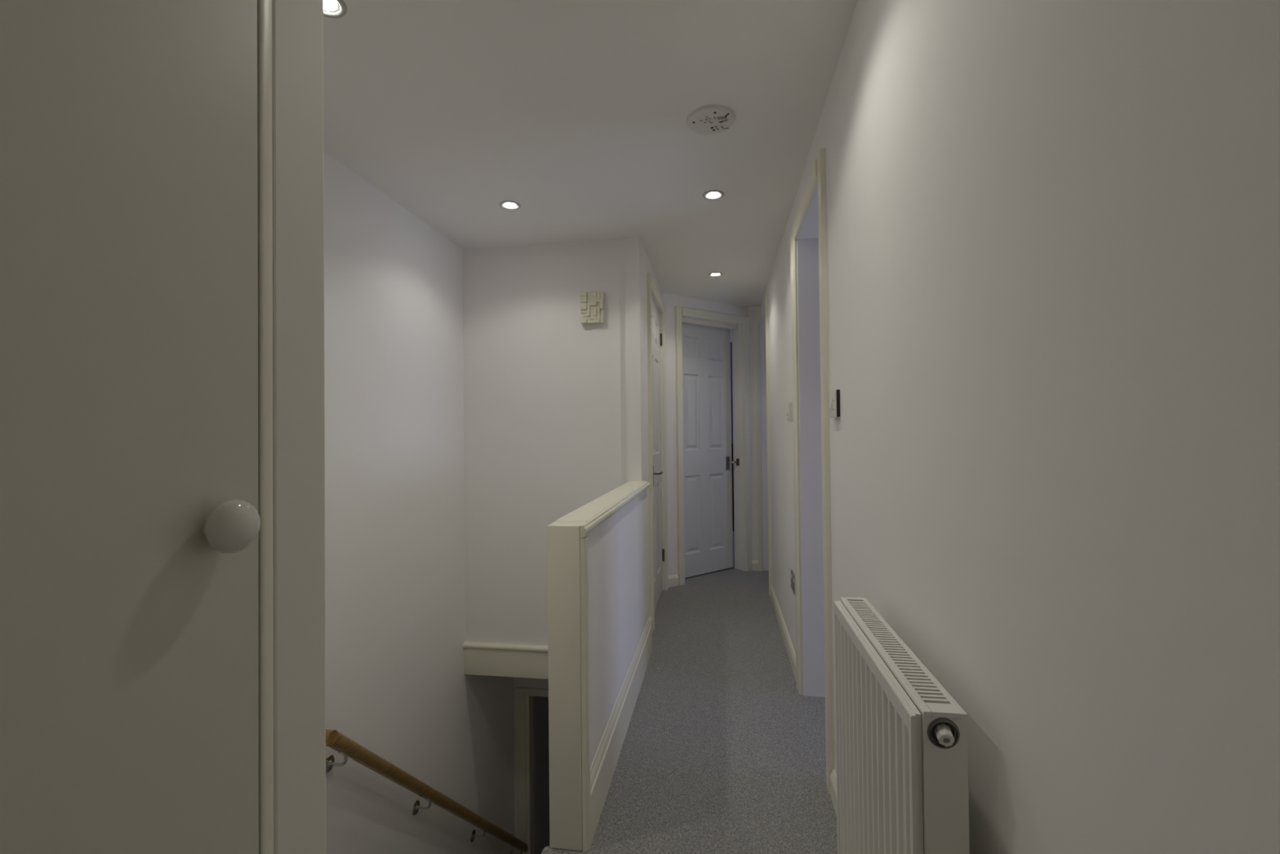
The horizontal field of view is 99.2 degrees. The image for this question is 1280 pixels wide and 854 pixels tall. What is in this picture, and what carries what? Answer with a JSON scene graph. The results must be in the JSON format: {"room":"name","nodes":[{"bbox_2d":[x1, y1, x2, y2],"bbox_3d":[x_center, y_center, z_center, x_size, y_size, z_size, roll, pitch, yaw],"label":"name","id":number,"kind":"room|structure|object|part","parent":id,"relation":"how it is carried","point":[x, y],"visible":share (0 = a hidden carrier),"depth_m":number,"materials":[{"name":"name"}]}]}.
{"room":"upstairs hallway landing","nodes":[
{"label":"upstairs hallway landing","id":0,"kind":"room"},
{"bbox_2d":[324,151,549,853],"bbox_3d":[-0.971,1.414,3.733,0.100,4.882,6.270,-1,-1,8],"label":"wall","id":1,"kind":"structure","parent":0,"point":[397,686],"depth_m":2.53,"materials":[{"name":"paint"}]},
{"bbox_2d":[325,728,528,853],"bbox_3d":[-0.986,2.045,2.898,0.100,1.889,1.974,-1,-1,8],"label":"handrail","id":2,"kind":"object","parent":1,"relation":"attached to","point":[345,746],"visible":0.98,"depth_m":2.42,"materials":[{"name":"brown wood"}]},
{"bbox_3d":[-1.131,1.246,2.039,0.076,0.046,0.012,-1,-1,8],"label":"bracket arm","id":3,"kind":"part","parent":2,"relation":"part of","materials":[{"name":"silver metal"}]},
{"bbox_3d":[-1.039,1.812,2.615,0.076,0.046,0.012,-1,-1,8],"label":"bracket arm","id":4,"kind":"part","parent":2,"relation":"part of","materials":[{"name":"silver metal"}]},
{"bbox_3d":[-0.945,2.389,3.202,0.076,0.046,0.012,-1,-1,8],"label":"bracket arm","id":5,"kind":"part","parent":2,"relation":"part of","materials":[{"name":"silver metal"}]},
{"bbox_2d":[513,676,548,853],"bbox_3d":[-0.399,2.635,3.833,0.974,2.430,0.100,-1,-1,8],"label":"door frame","id":6,"kind":"structure","parent":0,"point":[517,682],"depth_m":3.85,"materials":[{"name":"paint"}]},
{"bbox_2d":[462,239,626,645],"bbox_3d":[-0.536,0.187,3.136,0.964,2.452,0.100,-1,-1,8],"label":"wall","id":7,"kind":"structure","parent":0,"point":[545,428],"depth_m":3.10,"materials":[{"name":"paint"}]},
{"bbox_2d":[462,641,548,679],"bbox_3d":[-0.529,1.325,3.057,0.974,0.181,0.030,-1,-1,8],"label":"trim","id":8,"kind":"structure","parent":7,"relation":"attached to","point":[504,660],"depth_m":3.09,"materials":[{"name":"beige paint"}]},
{"bbox_2d":[580,292,604,324],"bbox_3d":[-0.265,-0.662,3.034,0.129,0.171,0.040,-1,-1,8],"label":"wall plaque","id":9,"kind":"object","parent":7,"relation":"attached to","point":[592,304],"visible":1,"depth_m":3.02,"materials":[{"name":"beige plastic"}]},
{"bbox_2d":[323,0,857,342],"bbox_3d":[0.989,-1.129,1.988,5.400,0.120,9.400,-1,-1,8],"label":"ceiling","id":10,"kind":"structure","parent":0,"point":[575,113],"depth_m":1.85,"materials":[{"name":"paint"}]},
{"bbox_2d":[323,0,346,18],"bbox_3d":[-0.785,-1.057,1.358,0.097,0.009,0.097,-1,-1,8],"label":"recessed light","id":11,"kind":"object","parent":10,"relation":"in","point":[328,5],"visible":0.7,"depth_m":1.37,"materials":[{"name":"grey"}]},
{"bbox_2d":[499,200,520,209],"bbox_3d":[-0.611,-1.045,2.565,0.097,0.009,0.097,-1,-1,8],"label":"recessed light","id":12,"kind":"object","parent":10,"relation":"in","point":[507,203],"visible":1,"depth_m":2.56,"materials":[{"name":"grey"}]},
{"bbox_2d":[686,104,735,134],"bbox_3d":[0.244,-1.056,1.879,0.168,0.013,0.168,-1,-1,8],"label":"smoke detector","id":13,"kind":"object","parent":10,"relation":"attached to","point":[711,119],"visible":1,"depth_m":1.86,"materials":[{"name":"white plastic"}]},
{"bbox_2d":[715,113,728,129],"bbox_3d":[0.283,-1.050,1.875,0.047,0.001,0.097,-1,-1,8],"label":"print","id":14,"kind":"object","parent":13,"relation":"on","point":[722,119],"depth_m":1.87,"materials":[{"name":"grey"}]},
{"bbox_2d":[702,190,724,199],"bbox_3d":[0.334,-1.056,2.477,0.097,0.009,0.097,-1,-1,8],"label":"recessed light","id":15,"kind":"object","parent":10,"relation":"in","point":[712,193],"visible":1,"depth_m":2.47,"materials":[{"name":"grey"}]},
{"bbox_2d":[708,271,722,276],"bbox_3d":[0.516,-1.042,3.719,0.097,0.009,0.097,-1,-1,8],"label":"recessed light","id":16,"kind":"object","parent":10,"relation":"in","point":[717,273],"visible":1,"depth_m":3.71,"materials":[{"name":"grey"}]},
{"bbox_2d":[624,235,664,618],"bbox_3d":[-0.410,0.098,3.720,1.044,2.262,1.360,-1,-1,8],"label":"wall","id":17,"kind":"structure","parent":0,"point":[637,264],"depth_m":2.99,"materials":[{"name":"paint"}]},
{"bbox_2d":[648,616,653,633],"bbox_3d":[0.049,1.175,3.117,0.015,0.084,0.314,-1,-1,8],"label":"baseboard","id":18,"kind":"structure","parent":17,"relation":"attached to","point":[651,619],"depth_m":3.23,"materials":[{"name":"beige paint"}]},
{"bbox_2d":[647,273,668,629],"bbox_3d":[0.130,0.148,3.728,0.021,2.150,0.896,-1,-1,8],"label":"trim","id":19,"kind":"structure","parent":17,"relation":"attached to","point":[651,287],"depth_m":3.30,"materials":[{"name":"beige paint"}]},
{"bbox_2d":[651,297,664,610],"bbox_3d":[0.118,0.176,3.726,0.096,2.082,0.766,-1,-1,8],"label":"door","id":20,"kind":"structure","parent":17,"relation":"in","point":[656,337],"depth_m":3.85,"materials":[{"name":"white paint"}]},
{"bbox_3d":[0.117,0.302,3.572,0.058,0.020,0.118,-1,-1,8],"label":"lever handle","id":21,"kind":"part","parent":20,"relation":"part of","materials":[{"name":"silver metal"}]},
{"bbox_2d":[541,531,837,853],"bbox_3d":[1.013,1.288,1.959,5.400,0.190,9.400,-1,-1,8],"label":"floor","id":22,"kind":"structure","parent":0,"point":[722,752],"depth_m":2.07,"materials":[{"name":"grey carpet"}]},
{"bbox_2d":[546,480,652,851],"bbox_3d":[-0.101,0.748,2.256,0.117,0.921,1.428,-1,-1,8],"label":"balustrade","id":23,"kind":"object","parent":22,"relation":"on","point":[600,644],"visible":1,"depth_m":1.67,"materials":[{"name":"beige paint"}]},
{"bbox_3d":[-0.209,0.741,1.595,0.098,0.920,0.090,-1,-1,8],"label":"newel post","id":24,"kind":"part","parent":23,"relation":"part of","materials":[{"name":"beige paint"}]},
{"bbox_3d":[-0.154,0.759,1.562,0.019,0.882,0.036,-1,-1,8],"label":"edge moulding","id":25,"kind":"part","parent":23,"relation":"part of","materials":[{"name":"beige paint"}]},
{"bbox_3d":[-0.057,0.306,2.254,0.019,0.036,1.425,-1,-1,8],"label":"cap moulding","id":26,"kind":"part","parent":23,"relation":"part of","materials":[{"name":"beige paint"}]},
{"bbox_3d":[-0.101,0.756,2.301,0.093,0.905,1.338,-1,-1,8],"label":"infill panel","id":27,"kind":"part","parent":23,"relation":"part of","materials":[{"name":"paint"}]},
{"bbox_2d":[662,293,747,575],"bbox_3d":[0.524,0.097,4.485,0.932,2.262,0.120,0,-1,-34],"label":"wall","id":28,"kind":"structure","parent":0,"point":[670,301],"depth_m":4.37,"materials":[{"name":"paint"}]},
{"bbox_2d":[682,323,739,577],"bbox_3d":[0.543,0.177,4.572,0.656,2.080,0.109,0,-1,-30],"label":"door","id":29,"kind":"structure","parent":28,"relation":"in","point":[706,350],"depth_m":4.57,"materials":[{"name":"white paint"}]},
{"bbox_3d":[0.761,0.310,4.707,0.036,0.112,0.009,0,-1,-37],"label":"handle plate","id":30,"kind":"part","parent":29,"relation":"part of","materials":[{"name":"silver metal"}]},
{"bbox_3d":[0.844,0.302,4.702,0.003,0.060,0.035,0,-1,-34],"label":"strike plate","id":31,"kind":"part","parent":29,"relation":"part of","materials":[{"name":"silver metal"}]},
{"bbox_2d":[667,560,757,586],"bbox_3d":[0.599,1.185,4.423,0.944,0.084,0.045,0,-1,-31],"label":"baseboard","id":32,"kind":"structure","parent":28,"relation":"attached to","point":[673,580],"depth_m":4.21,"materials":[{"name":"beige paint"}]},
{"bbox_2d":[675,306,751,585],"bbox_3d":[0.594,0.143,4.498,0.785,2.170,0.106,0,-1,-34],"label":"trim","id":33,"kind":"structure","parent":28,"relation":"attached to","point":[680,312],"depth_m":4.47,"materials":[{"name":"beige paint"}]},
{"bbox_2d":[730,342,734,531],"bbox_3d":[1.186,0.115,6.546,3.374,2.262,0.100,-1,-1,8],"label":"wall","id":34,"kind":"structure","parent":0,"point":[731,397],"depth_m":6.51,"materials":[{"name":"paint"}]},
{"bbox_2d":[746,306,768,570],"bbox_3d":[1.765,0.086,4.605,1.660,2.262,0.100,-1,-1,8],"label":"wall","id":35,"kind":"structure","parent":0,"point":[753,312],"depth_m":4.67,"materials":[{"name":"paint"}]},
{"bbox_2d":[760,0,1279,853],"bbox_3d":[0.565,0.056,1.061,0.100,2.262,7.265,-1,-1,8],"label":"wall","id":36,"kind":"structure","parent":0,"point":[1053,226],"depth_m":0.57,"materials":[{"name":"paint"}]},
{"bbox_2d":[754,295,772,595],"bbox_3d":[0.970,0.137,4.306,0.042,2.170,0.726,-1,-1,7],"label":"trim","id":37,"kind":"structure","parent":36,"relation":"attached to","point":[757,375],"depth_m":4.64,"materials":[{"name":"beige paint"}]},
{"bbox_2d":[786,402,792,422],"bbox_3d":[0.723,-0.071,2.613,0.039,0.092,0.086,-1,-1,8],"label":"dimmer switch","id":38,"kind":"object","parent":36,"relation":"attached to","point":[789,406],"visible":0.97,"depth_m":2.57,"materials":[{"name":"white plastic"}]},
{"bbox_2d":[791,568,795,595],"bbox_3d":[0.760,0.769,2.697,0.011,0.090,0.165,-1,-1,8],"label":"wall socket","id":39,"kind":"object","parent":36,"relation":"attached to","point":[793,575],"visible":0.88,"depth_m":2.69,"materials":[{"name":"grey metal"}]},
{"bbox_2d":[769,583,836,814],"bbox_3d":[0.466,1.142,0.697,0.015,0.084,6.540,-1,-1,8],"label":"baseboard","id":40,"kind":"structure","parent":36,"relation":"attached to","point":[789,648],"depth_m":2.85,"materials":[{"name":"beige paint"}]},
{"bbox_2d":[790,148,834,793],"bbox_3d":[0.668,0.141,2.163,0.021,2.115,0.762,-1,-1,8],"label":"trim","id":41,"kind":"structure","parent":36,"relation":"attached to","point":[817,179],"depth_m":1.82,"materials":[{"name":"beige paint"}]},
{"bbox_2d":[829,389,839,417],"bbox_3d":[0.591,-0.070,1.666,0.023,0.082,0.083,-1,-1,8],"label":"light switch","id":42,"kind":"object","parent":36,"relation":"attached to","point":[834,396],"visible":1,"depth_m":1.63,"materials":[{"name":"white plastic"}]},
{"bbox_2d":[829,390,836,417],"bbox_3d":[0.590,-0.069,1.666,0.005,0.082,0.083,-1,-1,8],"label":"switch plate","id":43,"kind":"object","parent":42,"relation":"attached to","point":[833,394],"depth_m":1.65,"materials":[{"name":"white plastic"}]},
{"bbox_2d":[833,596,969,853],"bbox_3d":[0.458,0.784,0.977,0.106,0.807,0.561,-1,-1,8],"label":"radiator","id":44,"kind":"object","parent":36,"relation":"attached to","point":[902,753],"visible":1,"depth_m":0.85,"materials":[{"name":"white metal"}]},
{"bbox_3d":[0.410,0.703,0.973,0.014,0.630,0.502,-1,-1,8],"label":"panel","id":45,"kind":"part","parent":44,"relation":"part of","materials":[{"name":"white metal"}]},
{"bbox_2d":[840,596,967,718],"bbox_3d":[0.441,0.384,0.972,0.055,0.007,0.510,-1,-1,8],"label":"grille","id":46,"kind":"object","parent":44,"relation":"attached to","point":[932,700],"depth_m":0.87,"materials":[{"name":"white metal"}]},
{"bbox_2d":[931,721,954,741],"bbox_3d":[0.403,0.405,0.730,0.029,0.029,0.012,-1,-1,8],"label":"radiator valve","id":47,"kind":"object","parent":44,"relation":"attached to","point":[937,727],"depth_m":0.72,"materials":[{"name":"grey plastic"}]},
{"bbox_3d":[-0.950,0.048,-0.890,0.780,2.262,2.961,-1,-1,8],"label":"wall","id":48,"kind":"structure","parent":0,"visible":0},
{"bbox_2d":[0,0,260,853],"bbox_3d":[-0.413,0.154,0.083,0.066,2.047,0.842,-1,-1,8],"label":"door","id":49,"kind":"structure","parent":48,"relation":"in","point":[130,519],"depth_m":0.39,"materials":[{"name":"beige paint"}]},
{"bbox_3d":[-0.341,0.083,0.456,0.031,0.044,0.044,-1,-1,8],"label":"knob","id":50,"kind":"part","parent":49,"relation":"part of","materials":[{"name":"white ceramic"}]},
{"bbox_2d":[257,0,273,853],"bbox_3d":[-0.354,0.059,0.510,0.013,2.262,0.015,-1,-1,8],"label":"trim","id":51,"kind":"structure","parent":48,"relation":"attached to","point":[265,535],"depth_m":0.51,"materials":[{"name":"beige paint"}]},
{"bbox_2d":[271,0,325,853],"bbox_3d":[-0.392,0.060,0.558,0.100,2.262,0.069,-1,-1,8],"label":"trim","id":52,"kind":"structure","parent":48,"relation":"attached to","point":[297,25],"depth_m":0.55,"materials":[{"name":"beige paint"}]}
]}

